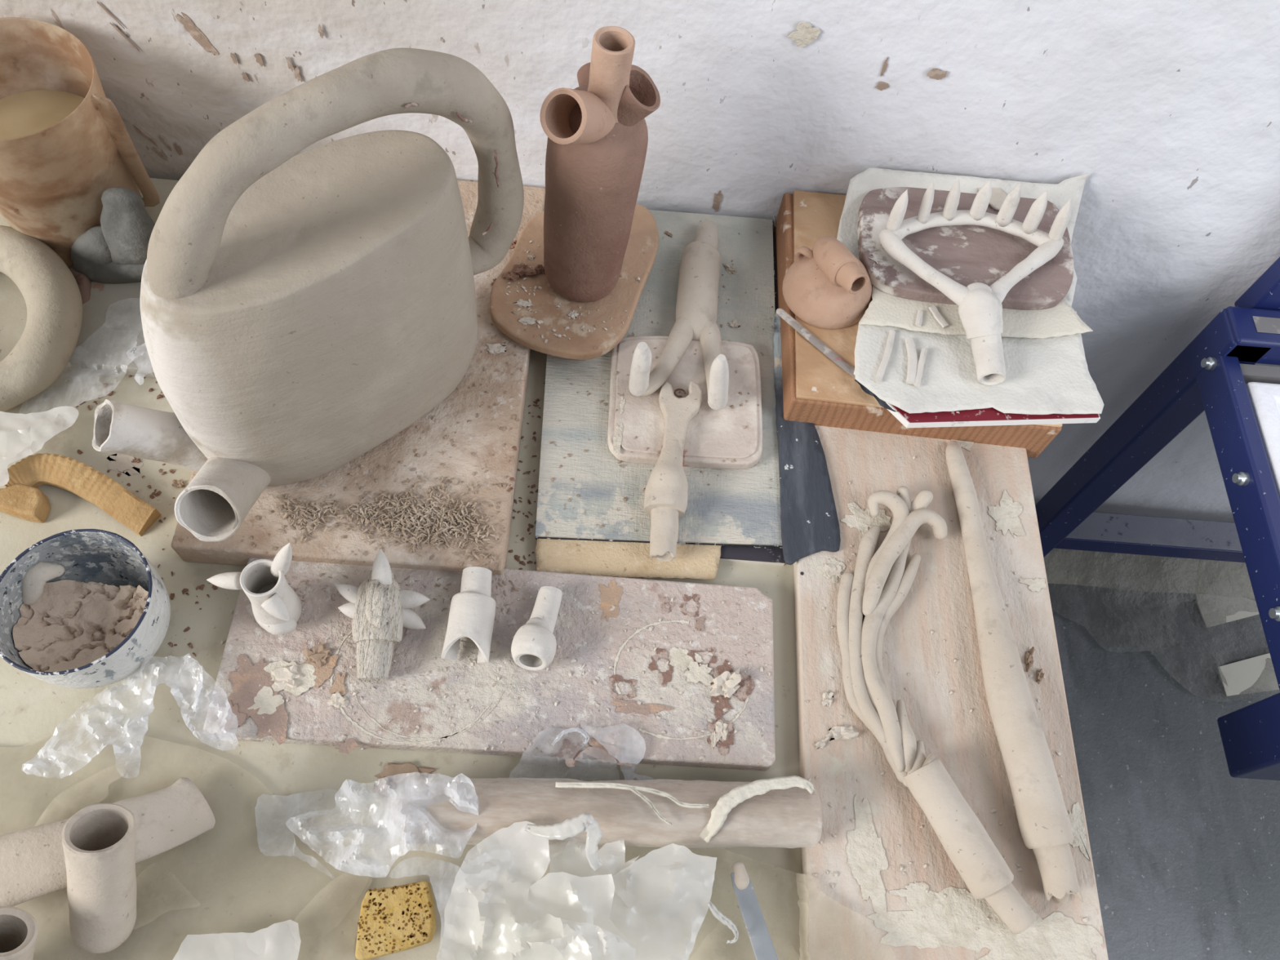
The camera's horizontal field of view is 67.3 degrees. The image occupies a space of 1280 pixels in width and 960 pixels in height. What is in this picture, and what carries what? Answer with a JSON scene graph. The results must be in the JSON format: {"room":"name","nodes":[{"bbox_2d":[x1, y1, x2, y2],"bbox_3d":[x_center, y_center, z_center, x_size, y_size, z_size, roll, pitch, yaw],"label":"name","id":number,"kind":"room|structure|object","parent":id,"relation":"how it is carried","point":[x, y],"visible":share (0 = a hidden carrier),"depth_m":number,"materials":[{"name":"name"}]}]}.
{"room":"art studio","nodes":[
{"label":"art studio","id":0,"kind":"room"},
{"bbox_2d":[0,0,1279,522],"bbox_3d":[0.211,-0.521,0.717,4.800,2.350,0.103,4,62,-2],"label":"wall","id":1,"kind":"structure","parent":0,"point":[1171,108],"depth_m":0.92,"materials":[{"name":"white paint"}]},
{"bbox_2d":[1048,583,1279,959],"bbox_3d":[0.068,1.096,1.156,4.800,0.050,2.357,4,62,-2],"label":"floor","id":2,"kind":"structure","parent":0,"point":[1185,851],"depth_m":1.51,"materials":[{"name":"grey concrete"}]},
{"bbox_2d":[0,177,802,959],"bbox_3d":[-0.382,0.286,1.109,1.375,0.723,0.998,4,62,-2],"label":"work table","id":3,"kind":"object","parent":2,"relation":"on","point":[220,880],"depth_m":0.76,"materials":[{"name":"wood"}]},
{"bbox_2d":[0,906,38,959],"bbox_3d":[-0.440,0.337,0.641,0.053,0.105,0.105,38,66,15],"label":"pipe","id":4,"kind":"object","parent":3,"relation":"on","point":[19,929],"visible":1,"depth_m":0.64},
{"bbox_2d":[0,405,79,486],"bbox_3d":[-0.557,-0.031,0.845,0.099,0.006,0.087,4,62,-2],"label":"plastic sheet","id":5,"kind":"object","parent":3,"relation":"on","point":[21,435],"visible":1,"depth_m":0.85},
{"bbox_2d":[0,225,82,412],"bbox_3d":[-0.629,-0.160,0.901,0.186,0.061,0.224,-33,69,-20],"label":"ring","id":6,"kind":"object","parent":3,"relation":"on","point":[51,292],"visible":0.99,"depth_m":0.88,"materials":[{"name":"ceramic"}]},
{"bbox_2d":[14,786,141,922],"bbox_3d":[-0.369,0.291,0.717,0.330,0.005,0.210,4,62,-2],"label":"plastic sheet","id":7,"kind":"object","parent":3,"relation":"on","point":[21,805],"visible":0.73,"depth_m":0.73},
{"bbox_2d":[34,808,59,826],"bbox_3d":[-0.428,0.243,0.733,0.073,0.003,0.024,-28,68,-18],"label":"plastic sheet","id":8,"kind":"object","parent":7,"relation":"on","point":[46,818],"visible":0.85,"depth_m":0.72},
{"bbox_2d":[0,777,215,953],"bbox_3d":[-0.392,0.272,0.665,0.168,0.116,0.103,-17,65,-13],"label":"pipe","id":9,"kind":"object","parent":7,"relation":"on","point":[94,853],"visible":1,"depth_m":0.67,"materials":[{"name":"ceramic"}]},
{"bbox_2d":[22,653,238,777],"bbox_3d":[-0.384,0.181,0.739,0.153,0.029,0.100,4,62,-2],"label":"plastic film","id":10,"kind":"object","parent":7,"relation":"on","point":[185,691],"visible":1,"depth_m":0.74,"materials":[{"name":"plastic"}]},
{"bbox_2d":[173,919,301,959],"bbox_3d":[-0.287,0.338,0.682,0.088,0.006,0.051,4,62,-2],"label":"plastic sheet","id":11,"kind":"object","parent":7,"relation":"on","point":[281,940],"visible":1,"depth_m":0.69,"materials":[{"name":"plastic"}]},
{"bbox_2d":[254,793,316,860],"bbox_3d":[-0.261,0.267,0.730,0.070,0.008,0.064,4,62,-2],"label":"plastic film","id":12,"kind":"object","parent":7,"relation":"on","point":[293,804],"visible":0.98,"depth_m":0.74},
{"bbox_2d":[288,772,478,876],"bbox_3d":[-0.190,0.251,0.702,0.142,0.036,0.073,4,62,-2],"label":"plastic film","id":13,"kind":"object","parent":7,"relation":"on","point":[406,803],"visible":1,"depth_m":0.70,"materials":[{"name":"plastic"}]},
{"bbox_2d":[0,17,159,267],"bbox_3d":[-0.558,-0.301,0.918,0.147,0.212,0.146,-33,69,-20],"label":"clay pot","id":14,"kind":"object","parent":3,"relation":"on","point":[64,143],"visible":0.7,"depth_m":0.89,"materials":[{"name":"ceramic"}]},
{"bbox_2d":[68,265,91,303],"bbox_3d":[-0.550,-0.189,0.946,0.022,0.020,0.060,-18,65,-14],"label":"scrap","id":15,"kind":"object","parent":3,"relation":"on","point":[84,283],"visible":0.58,"depth_m":0.94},
{"bbox_2d":[0,528,170,688],"bbox_3d":[-0.438,0.109,0.768,0.118,0.080,0.118,-2,62,-6],"label":"enamel bowl","id":16,"kind":"object","parent":3,"relation":"on","point":[86,555],"visible":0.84,"depth_m":0.76,"materials":[{"name":"metal"}]},
{"bbox_2d":[12,579,148,671],"bbox_3d":[-0.439,0.120,0.766,0.109,0.030,0.088,4,62,-2],"label":"clay piece","id":17,"kind":"object","parent":16,"relation":"in","point":[72,624],"visible":0.84,"depth_m":0.77,"materials":[{"name":"ceramic"}]},
{"bbox_2d":[22,560,65,604],"bbox_3d":[-0.481,0.081,0.768,0.020,0.023,0.039,34,65,13],"label":"clay lump","id":18,"kind":"object","parent":17,"relation":"on","point":[33,582],"visible":1,"depth_m":0.76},
{"bbox_2d":[69,281,154,377],"bbox_3d":[-0.504,-0.147,0.935,0.079,0.014,0.108,-2,62,-6],"label":"board","id":19,"kind":"object","parent":3,"relation":"on","point":[113,346],"visible":0.56,"depth_m":0.93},
{"bbox_2d":[34,297,142,408],"bbox_3d":[-0.513,-0.114,0.901,0.084,0.020,0.159,39,66,15],"label":"plastic sheet","id":20,"kind":"object","parent":19,"relation":"on","point":[84,348],"visible":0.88,"depth_m":0.90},
{"bbox_2d":[126,342,152,385],"bbox_3d":[-0.460,-0.111,0.895,0.028,0.006,0.050,-23,67,-16],"label":"plastic film","id":21,"kind":"object","parent":20,"relation":"on","point":[144,366],"visible":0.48,"depth_m":0.89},
{"bbox_2d":[70,186,155,284],"bbox_3d":[-0.509,-0.230,0.928,0.107,0.112,0.043,-8,63,-9],"label":"stone","id":22,"kind":"object","parent":3,"relation":"on","point":[114,251],"visible":0.85,"depth_m":0.92,"materials":[{"name":"stone"}]},
{"bbox_2d":[106,453,142,475],"bbox_3d":[-0.470,-0.015,0.876,0.036,0.001,0.021,19,62,5],"label":"flake","id":23,"kind":"object","parent":3,"relation":"on","point":[122,463],"visible":0.94,"depth_m":0.88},
{"bbox_2d":[131,457,140,462],"bbox_3d":[-0.460,-0.018,0.877,0.008,0.002,0.006,4,62,-2],"label":"crumb","id":24,"kind":"object","parent":23,"relation":"on","point":[135,460],"visible":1,"depth_m":0.88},
{"bbox_2d":[42,363,217,656],"bbox_3d":[-0.457,-0.013,0.868,0.128,0.015,0.386,-30,68,-18],"label":"crumbs","id":25,"kind":"object","parent":3,"relation":"on","point":[201,587],"visible":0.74,"depth_m":0.86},
{"bbox_2d":[171,479,186,488],"bbox_3d":[-0.417,0.004,0.868,0.013,0.004,0.008,4,62,-2],"label":"crumb","id":26,"kind":"object","parent":3,"relation":"on","point":[176,483],"visible":1,"depth_m":0.87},
{"bbox_2d":[171,179,545,574],"bbox_3d":[-0.249,-0.121,0.930,0.283,0.034,0.443,4,62,-2],"label":"wooden board","id":27,"kind":"object","parent":3,"relation":"on","point":[482,436],"visible":0.38,"depth_m":0.85,"materials":[{"name":"wood"}]},
{"bbox_2d":[92,48,524,542],"bbox_3d":[-0.254,-0.152,0.751,0.153,0.340,0.392,40,66,15],"label":"watering can","id":28,"kind":"object","parent":27,"relation":"on","point":[302,312],"visible":1,"depth_m":0.70,"materials":[{"name":"grey ceramic"}]},
{"bbox_2d":[241,311,526,567],"bbox_3d":[-0.236,-0.052,0.866,0.252,0.020,0.259,4,62,-2],"label":"crumbs","id":29,"kind":"object","parent":27,"relation":"on","point":[504,529],"visible":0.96,"depth_m":0.85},
{"bbox_2d":[275,471,503,566],"bbox_3d":[-0.215,0.026,0.833,0.200,0.007,0.082,7,62,-1],"label":"crumbs","id":30,"kind":"object","parent":27,"relation":"on","point":[451,518],"visible":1,"depth_m":0.83,"materials":[{"name":"ceramic"}]},
{"bbox_2d":[485,342,506,354],"bbox_3d":[-0.138,-0.126,0.922,0.020,0.002,0.013,4,62,-2],"label":"chip","id":31,"kind":"object","parent":27,"relation":"on","point":[495,348],"visible":1,"depth_m":0.92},
{"bbox_2d":[373,777,396,797],"bbox_3d":[-0.202,0.242,0.759,0.015,0.005,0.017,32,64,12],"label":"plastic film","id":32,"kind":"object","parent":3,"relation":"on","point":[380,789],"visible":0.78,"depth_m":0.76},
{"bbox_2d":[355,880,436,959],"bbox_3d":[-0.178,0.320,0.700,0.056,0.018,0.046,-7,63,-8],"label":"sponge","id":33,"kind":"object","parent":3,"relation":"on","point":[394,919],"visible":1,"depth_m":0.69,"materials":[{"name":"plastic"}]},
{"bbox_2d":[373,761,435,785],"bbox_3d":[-0.188,0.234,0.765,0.048,0.004,0.018,4,62,-2],"label":"scrap","id":34,"kind":"object","parent":3,"relation":"on","point":[390,770],"visible":0.73,"depth_m":0.77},
{"bbox_2d":[404,862,459,956],"bbox_3d":[-0.145,0.313,0.697,0.049,0.004,0.089,-23,67,-16],"label":"plastic film","id":35,"kind":"object","parent":3,"relation":"on","point":[442,894],"visible":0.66,"depth_m":0.70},
{"bbox_2d":[203,557,775,770],"bbox_3d":[-0.114,0.154,0.802,0.453,0.023,0.166,4,62,-2],"label":"board","id":36,"kind":"object","parent":3,"relation":"on","point":[696,612],"visible":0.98,"depth_m":0.79,"materials":[{"name":"wood"}]},
{"bbox_2d":[206,542,302,635],"bbox_3d":[-0.299,0.087,0.745,0.076,0.116,0.046,4,62,-2],"label":"vessel","id":37,"kind":"object","parent":36,"relation":"on","point":[277,607],"visible":1,"depth_m":0.74,"materials":[{"name":"ceramic"}]},
{"bbox_2d":[271,665,304,688],"bbox_3d":[-0.282,0.158,0.771,0.025,0.006,0.020,-14,64,-12],"label":"crumb","id":38,"kind":"object","parent":36,"relation":"on","point":[287,676],"visible":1,"depth_m":0.77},
{"bbox_2d":[302,643,331,666],"bbox_3d":[-0.262,0.143,0.782,0.021,0.004,0.019,-19,66,-14],"label":"crumb","id":39,"kind":"object","parent":36,"relation":"on","point":[317,656],"visible":1,"depth_m":0.78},
{"bbox_2d":[326,691,349,707],"bbox_3d":[-0.241,0.176,0.767,0.016,0.003,0.012,25,63,8],"label":"crumb","id":40,"kind":"object","parent":36,"relation":"on","point":[336,700],"visible":1,"depth_m":0.77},
{"bbox_2d":[334,548,430,682],"bbox_3d":[-0.216,0.110,0.777,0.086,0.048,0.083,39,66,15],"label":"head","id":41,"kind":"object","parent":36,"relation":"on","point":[379,609],"visible":1,"depth_m":0.77},
{"bbox_2d":[284,573,518,613],"bbox_3d":[-0.204,0.092,0.815,0.201,0.003,0.036,4,62,-2],"label":"crumbs","id":42,"kind":"object","parent":36,"relation":"on","point":[513,587],"visible":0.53,"depth_m":0.82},
{"bbox_2d":[440,566,496,663],"bbox_3d":[-0.139,0.110,0.791,0.040,0.033,0.079,4,62,-2],"label":"pipe","id":43,"kind":"object","parent":36,"relation":"on","point":[472,613],"visible":1,"depth_m":0.78,"materials":[{"name":"ceramic"}]},
{"bbox_2d":[220,586,770,759],"bbox_3d":[-0.122,0.158,0.800,0.472,0.024,0.153,1,62,-4],"label":"crumbs","id":44,"kind":"object","parent":36,"relation":"on","point":[612,608],"visible":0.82,"depth_m":0.78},
{"bbox_2d":[511,586,561,671],"bbox_3d":[-0.085,0.120,0.790,0.037,0.036,0.070,4,62,-2],"label":"pipe","id":45,"kind":"object","parent":36,"relation":"on","point":[534,645],"visible":1,"depth_m":0.78,"materials":[{"name":"ceramic"}]},
{"bbox_2d":[531,746,543,755],"bbox_3d":[-0.081,0.215,0.760,0.009,0.002,0.006,32,64,12],"label":"crumb","id":46,"kind":"object","parent":36,"relation":"on","point":[536,751],"visible":1,"depth_m":0.76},
{"bbox_2d":[710,730,717,750],"bbox_3d":[0.059,0.209,0.775,0.006,0.003,0.018,4,62,-2],"label":"crumb","id":47,"kind":"object","parent":36,"relation":"on","point":[713,739],"visible":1,"depth_m":0.77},
{"bbox_2d":[714,720,728,742],"bbox_3d":[0.066,0.203,0.778,0.011,0.004,0.019,4,62,-2],"label":"crumb","id":48,"kind":"object","parent":36,"relation":"on","point":[722,733],"visible":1,"depth_m":0.78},
{"bbox_2d":[709,667,741,697],"bbox_3d":[0.071,0.167,0.795,0.026,0.008,0.026,4,62,-2],"label":"crumb","id":49,"kind":"object","parent":36,"relation":"on","point":[726,684],"visible":1,"depth_m":0.79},
{"bbox_2d":[506,398,541,569],"bbox_3d":[-0.105,-0.007,0.882,0.028,0.036,0.183,2,62,-4],"label":"crumbs","id":50,"kind":"object","parent":3,"relation":"on","point":[517,557],"visible":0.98,"depth_m":0.88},
{"bbox_2d":[441,821,635,959],"bbox_3d":[-0.068,0.296,0.671,0.137,0.038,0.110,4,62,-2],"label":"sheet","id":51,"kind":"object","parent":3,"relation":"on","point":[489,914],"visible":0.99,"depth_m":0.67,"materials":[{"name":"plastic"}]},
{"bbox_2d":[524,813,602,871],"bbox_3d":[-0.049,0.249,0.683,0.061,0.025,0.030,26,63,9],"label":"ruffle","id":52,"kind":"object","parent":51,"relation":"on","point":[583,822],"visible":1,"depth_m":0.68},
{"bbox_2d":[528,871,633,947],"bbox_3d":[-0.042,0.304,0.681,0.078,0.008,0.048,4,62,-2],"label":"sheet","id":53,"kind":"object","parent":51,"relation":"on","point":[564,895],"visible":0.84,"depth_m":0.68,"materials":[{"name":"plastic"}]},
{"bbox_2d":[514,753,573,781],"bbox_3d":[-0.073,0.223,0.764,0.037,0.018,0.063,35,65,13],"label":"plastic film","id":54,"kind":"object","parent":3,"relation":"on","point":[525,759],"visible":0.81,"depth_m":0.76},
{"bbox_2d":[551,727,589,746],"bbox_3d":[-0.055,0.203,0.761,0.030,0.009,0.013,-2,62,-6],"label":"plastic curl","id":55,"kind":"object","parent":54,"relation":"on","point":[582,731],"visible":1,"depth_m":0.76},
{"bbox_2d":[570,758,617,768],"bbox_3d":[-0.041,0.231,0.762,0.051,0.021,0.034,4,62,-2],"label":"plastic film","id":56,"kind":"object","parent":3,"relation":"on","point":[587,763],"visible":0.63,"depth_m":0.76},
{"bbox_2d":[548,836,639,877],"bbox_3d":[-0.035,0.280,0.714,0.069,0.015,0.036,4,62,-2],"label":"plastic sheet","id":57,"kind":"object","parent":3,"relation":"on","point":[567,855],"visible":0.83,"depth_m":0.71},
{"bbox_2d":[403,775,822,848],"bbox_3d":[-0.026,0.253,0.732,0.326,0.057,0.050,2,62,-4],"label":"roll","id":58,"kind":"object","parent":3,"relation":"on","point":[782,811],"visible":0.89,"depth_m":0.72,"materials":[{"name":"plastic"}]},
{"bbox_2d":[585,728,645,780],"bbox_3d":[-0.010,0.218,0.770,0.032,0.021,0.080,-38,71,-21],"label":"plastic film","id":59,"kind":"object","parent":3,"relation":"on","point":[637,745],"visible":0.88,"depth_m":0.77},
{"bbox_2d":[542,231,773,531],"bbox_3d":[0.021,-0.119,0.941,0.228,0.054,0.368,4,62,-2],"label":"crumbs","id":60,"kind":"object","parent":3,"relation":"on","point":[595,347],"visible":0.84,"depth_m":0.90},
{"bbox_2d":[608,843,716,959],"bbox_3d":[0.015,0.312,0.691,0.078,0.012,0.096,4,62,-2],"label":"sheet","id":61,"kind":"object","parent":3,"relation":"on","point":[660,902],"visible":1,"depth_m":0.70,"materials":[{"name":"plastic"}]},
{"bbox_2d":[706,901,738,943],"bbox_3d":[0.060,0.318,0.693,0.010,0.019,0.032,-27,68,-17],"label":"plastic curl","id":62,"kind":"object","parent":3,"relation":"on","point":[716,913],"visible":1,"depth_m":0.69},
{"bbox_2d":[719,231,785,565],"bbox_3d":[0.081,-0.101,0.962,0.120,0.009,0.392,4,62,-2],"label":"board","id":63,"kind":"object","parent":3,"relation":"on","point":[733,554],"visible":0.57,"depth_m":0.87,"materials":[{"name":"paint"}]},
{"bbox_2d":[535,209,782,579],"bbox_3d":[0.023,-0.108,0.948,0.232,0.017,0.444,4,62,-2],"label":"board","id":64,"kind":"object","parent":63,"relation":"on","point":[602,484],"depth_m":0.89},
{"bbox_2d":[489,203,658,359],"bbox_3d":[-0.064,-0.209,0.960,0.140,0.012,0.206,17,62,4],"label":"board","id":65,"kind":"object","parent":64,"relation":"on","point":[644,234],"visible":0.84,"depth_m":0.93,"materials":[{"name":"wood"}]},
{"bbox_2d":[501,270,519,281],"bbox_3d":[-0.127,-0.201,0.940,0.018,0.005,0.013,4,62,-2],"label":"crumb","id":66,"kind":"object","parent":65,"relation":"on","point":[513,276],"visible":1,"depth_m":0.94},
{"bbox_2d":[509,240,516,248],"bbox_3d":[-0.130,-0.242,0.982,0.013,0.005,0.010,-29,68,-18],"label":"crumb","id":67,"kind":"object","parent":65,"relation":"on","point":[514,242],"visible":0.47,"depth_m":0.98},
{"bbox_2d":[513,298,533,307],"bbox_3d":[-0.112,-0.171,0.927,0.020,0.002,0.009,12,62,2],"label":"crumb","id":68,"kind":"object","parent":65,"relation":"on","point":[521,303],"visible":1,"depth_m":0.93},
{"bbox_2d":[510,262,537,278],"bbox_3d":[-0.114,-0.205,0.943,0.022,0.006,0.020,39,66,15],"label":"crumb","id":69,"kind":"object","parent":65,"relation":"on","point":[523,270],"visible":1,"depth_m":0.94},
{"bbox_2d":[518,316,536,324],"bbox_3d":[-0.108,-0.152,0.918,0.017,0.002,0.009,4,62,-2],"label":"crumb","id":70,"kind":"object","parent":65,"relation":"on","point":[524,321],"visible":1,"depth_m":0.92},
{"bbox_2d":[527,254,534,259],"bbox_3d":[-0.108,-0.222,0.954,0.008,0.002,0.007,4,62,-2],"label":"crumb","id":71,"kind":"object","parent":65,"relation":"on","point":[531,257],"visible":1,"depth_m":0.95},
{"bbox_2d":[533,264,545,274],"bbox_3d":[-0.098,-0.208,0.945,0.015,0.008,0.009,4,62,-2],"label":"crumb","id":72,"kind":"object","parent":65,"relation":"on","point":[540,268],"visible":0.86,"depth_m":0.94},
{"bbox_2d":[505,240,639,343],"bbox_3d":[-0.071,-0.175,0.933,0.125,0.002,0.109,20,62,6],"label":"crumbs","id":73,"kind":"object","parent":65,"relation":"on","point":[539,322],"visible":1,"depth_m":0.93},
{"bbox_2d":[567,310,578,319],"bbox_3d":[-0.064,-0.159,0.925,0.011,0.002,0.008,-36,70,-20],"label":"crumb","id":74,"kind":"object","parent":65,"relation":"on","point":[573,314],"visible":1,"depth_m":0.93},
{"bbox_2d":[539,26,660,302],"bbox_3d":[-0.047,-0.260,0.827,0.104,0.272,0.090,-38,71,-21],"label":"vase","id":75,"kind":"object","parent":65,"relation":"on","point":[596,131],"visible":1,"depth_m":0.78,"materials":[{"name":"ceramic"}]},
{"bbox_2d":[665,231,672,237],"bbox_3d":[0.031,-0.264,1.028,0.010,0.002,0.005,26,63,9],"label":"crumb","id":76,"kind":"object","parent":64,"relation":"on","point":[667,233],"visible":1,"depth_m":1.03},
{"bbox_2d":[644,381,702,561],"bbox_3d":[0.028,-0.013,0.876,0.040,0.035,0.181,9,62,0],"label":"wrench","id":77,"kind":"object","parent":64,"relation":"on","point":[666,491],"visible":1,"depth_m":0.86,"materials":[{"name":"ceramic"}]},
{"bbox_2d":[628,220,728,410],"bbox_3d":[0.042,-0.186,0.936,0.093,0.102,0.245,4,62,-2],"label":"clay piece","id":78,"kind":"object","parent":64,"relation":"on","point":[697,297],"visible":1,"depth_m":0.94,"materials":[{"name":"beige ceramic"}]},
{"bbox_2d":[607,336,762,469],"bbox_3d":[0.044,-0.078,0.923,0.148,0.016,0.142,4,62,-2],"label":"slab","id":79,"kind":"object","parent":64,"relation":"on","point":[713,437],"visible":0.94,"depth_m":0.91,"materials":[{"name":"ceramic"}]},
{"bbox_2d":[723,262,737,274],"bbox_3d":[0.095,-0.223,1.009,0.008,0.006,0.020,-31,69,-19],"label":"crumb","id":80,"kind":"object","parent":64,"relation":"on","point":[730,269],"visible":1,"depth_m":1.01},
{"bbox_2d":[728,319,740,328],"bbox_3d":[0.096,-0.159,0.977,0.011,0.003,0.009,-18,65,-14],"label":"crumb","id":81,"kind":"object","parent":64,"relation":"on","point":[733,324],"visible":1,"depth_m":0.98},
{"bbox_2d":[727,849,810,959],"bbox_3d":[0.111,0.327,0.718,0.163,0.028,0.109,4,62,-2],"label":"plastic sheet","id":82,"kind":"object","parent":3,"relation":"on","point":[801,879],"depth_m":0.71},
{"bbox_2d":[773,190,1062,457],"bbox_3d":[0.265,-0.165,0.978,0.275,0.066,0.270,4,62,-2],"label":"wooden block","id":83,"kind":"object","parent":3,"relation":"on","point":[816,390],"depth_m":0.92,"materials":[{"name":"brown wood"}]},
{"bbox_2d":[782,235,872,329],"bbox_3d":[0.187,-0.200,0.920,0.089,0.067,0.089,4,62,-2],"label":"jug","id":84,"kind":"object","parent":83,"relation":"on","point":[827,286],"visible":0.98,"depth_m":0.91,"materials":[{"name":"ceramic"}]},
{"bbox_2d":[836,167,1091,306],"bbox_3d":[0.327,-0.243,0.959,0.251,0.056,0.146,4,62,-2],"label":"paper towel","id":85,"kind":"object","parent":83,"relation":"on","point":[872,179],"visible":0.24,"depth_m":0.98,"materials":[{"name":"paper"}]},
{"bbox_2d":[857,186,1073,310],"bbox_3d":[0.324,-0.236,0.959,0.214,0.014,0.148,4,62,-2],"label":"slab","id":86,"kind":"object","parent":85,"relation":"on","point":[967,255],"visible":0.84,"depth_m":0.94,"materials":[{"name":"ceramic"}]},
{"bbox_2d":[862,238,885,265],"bbox_3d":[0.258,-0.269,1.016,0.042,0.097,0.214,18,62,5],"label":"crumbs","id":87,"kind":"object","parent":86,"relation":"on","point":[876,249],"visible":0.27,"depth_m":0.94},
{"bbox_2d":[977,187,1006,210],"bbox_3d":[0.361,-0.291,0.979,0.022,0.004,0.044,-22,66,-15],"label":"flake","id":88,"kind":"object","parent":86,"relation":"on","point":[998,196],"visible":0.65,"depth_m":0.97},
{"bbox_2d":[853,370,1100,427],"bbox_3d":[0.316,-0.102,0.912,0.230,0.009,0.130,4,62,-2],"label":"book","id":89,"kind":"object","parent":83,"relation":"on","point":[991,416],"visible":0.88,"depth_m":0.89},
{"bbox_2d":[854,379,897,411],"bbox_3d":[0.223,-0.078,0.889,0.058,0.004,0.016,41,66,16],"label":"scrap","id":90,"kind":"object","parent":89,"relation":"on","point":[882,403],"visible":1,"depth_m":0.89,"materials":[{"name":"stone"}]},
{"bbox_2d":[854,310,1103,414],"bbox_3d":[0.318,-0.116,0.907,0.235,0.009,0.135,4,62,-2],"label":"paper towel","id":91,"kind":"object","parent":89,"relation":"on","point":[1048,375],"depth_m":0.90,"materials":[{"name":"paper"}]},
{"bbox_2d":[879,178,1071,385],"bbox_3d":[0.304,-0.206,0.909,0.164,0.083,0.187,26,63,9],"label":"sculpture","id":92,"kind":"object","parent":91,"relation":"on","point":[980,304],"visible":1,"depth_m":0.92,"materials":[{"name":"ceramic"}]},
{"bbox_2d":[958,282,1005,385],"bbox_3d":[0.318,-0.140,0.896,0.043,0.047,0.096,4,62,-2],"label":"socket","id":93,"kind":"object","parent":92,"relation":"attached to","point":[980,304],"depth_m":0.89,"materials":[{"name":"ceramic"}]},
{"bbox_2d":[859,284,1093,338],"bbox_3d":[0.324,-0.167,0.929,0.230,0.005,0.070,4,62,-2],"label":"paper towel","id":94,"kind":"object","parent":91,"relation":"on","point":[885,308],"depth_m":0.92,"materials":[{"name":"paper"}]},
{"bbox_2d":[773,311,1108,959],"bbox_3d":[0.243,0.127,0.847,0.247,0.022,0.655,4,62,-2],"label":"board","id":95,"kind":"object","parent":3,"relation":"on","point":[891,925],"depth_m":0.81,"materials":[{"name":"beige wood"}]},
{"bbox_2d":[814,736,829,749],"bbox_3d":[0.149,0.215,0.783,0.016,0.003,0.006,-28,68,-18],"label":"crumb","id":96,"kind":"object","parent":95,"relation":"on","point":[821,744],"visible":1,"depth_m":0.78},
{"bbox_2d":[821,690,833,706],"bbox_3d":[0.157,0.182,0.801,0.011,0.003,0.014,4,62,-2],"label":"crumb","id":97,"kind":"object","parent":95,"relation":"on","point":[827,696],"visible":1,"depth_m":0.80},
{"bbox_2d":[822,563,843,576],"bbox_3d":[0.172,0.080,0.857,0.018,0.002,0.014,-11,64,-10],"label":"crumb","id":98,"kind":"object","parent":95,"relation":"on","point":[834,570],"visible":1,"depth_m":0.86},
{"bbox_2d":[824,724,859,741],"bbox_3d":[0.166,0.207,0.788,0.029,0.005,0.013,-3,63,-6],"label":"crumb","id":99,"kind":"object","parent":95,"relation":"on","point":[845,731],"visible":1,"depth_m":0.79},
{"bbox_2d":[836,486,1035,933],"bbox_3d":[0.229,0.172,0.794,0.116,0.034,0.372,-1,62,-5],"label":"sculpture","id":100,"kind":"object","parent":95,"relation":"on","point":[880,583],"visible":1,"depth_m":0.79,"materials":[{"name":"beige ceramic"}]},
{"bbox_2d":[806,411,1088,930],"bbox_3d":[0.254,0.142,0.812,0.230,0.071,0.432,4,62,-2],"label":"crumbs","id":101,"kind":"object","parent":95,"relation":"on","point":[1086,920],"visible":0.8,"depth_m":0.77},
{"bbox_2d":[945,440,1083,904],"bbox_3d":[0.305,0.139,0.819,0.040,0.035,0.409,-2,62,-6],"label":"rod","id":102,"kind":"object","parent":95,"relation":"on","point":[1042,817],"visible":1,"depth_m":0.78,"materials":[{"name":"beige ceramic"}]},
{"bbox_2d":[1024,646,1035,671],"bbox_3d":[0.337,0.155,0.829,0.009,0.005,0.023,4,62,-2],"label":"crumb","id":103,"kind":"object","parent":95,"relation":"on","point":[1028,660],"visible":1,"depth_m":0.83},
{"bbox_2d":[1035,668,1044,684],"bbox_3d":[0.343,0.168,0.823,0.007,0.005,0.014,4,62,-2],"label":"crumb","id":104,"kind":"object","parent":95,"relation":"on","point":[1040,674],"visible":1,"depth_m":0.82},
{"bbox_2d":[1043,548,1255,599],"bbox_3d":[1.124,0.149,1.661,1.300,0.078,0.102,4,62,-2],"label":"baseboard","id":105,"kind":"structure","parent":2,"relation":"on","point":[1061,570],"depth_m":1.66,"materials":[{"name":"plastic"}]},
{"bbox_2d":[1035,257,1279,780],"bbox_3d":[1.072,0.187,1.055,0.898,1.120,0.733,4,62,-2],"label":"frame","id":106,"kind":"object","parent":2,"relation":"on","point":[1206,375],"visible":0.84,"depth_m":1.10,"materials":[{"name":"metal"}]},
{"bbox_2d":[1240,363,1279,498],"bbox_3d":[1.051,0.161,0.983,0.800,0.043,0.580,4,62,-2],"label":"tray","id":107,"kind":"object","parent":106,"relation":"in","point":[1262,382],"visible":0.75,"depth_m":1.06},
{"bbox_2d":[1064,549,1275,699],"bbox_3d":[0.913,0.213,1.600,0.629,0.094,0.288,4,62,-2],"label":"plastic sheet","id":108,"kind":"object","parent":2,"relation":"on","point":[1183,575],"visible":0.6,"depth_m":1.64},
{"bbox_2d":[1194,593,1258,627],"bbox_3d":[1.020,0.216,1.657,0.120,0.003,0.090,4,62,-2],"label":"cardboard","id":109,"kind":"object","parent":2,"relation":"on","point":[1238,612],"visible":0.59,"depth_m":1.65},
{"bbox_2d":[1217,653,1279,696],"bbox_3d":[1.074,0.321,1.604,0.238,0.003,0.071,-11,64,-10],"label":"cardboard","id":110,"kind":"object","parent":2,"relation":"on","point":[1254,673],"visible":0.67,"depth_m":1.59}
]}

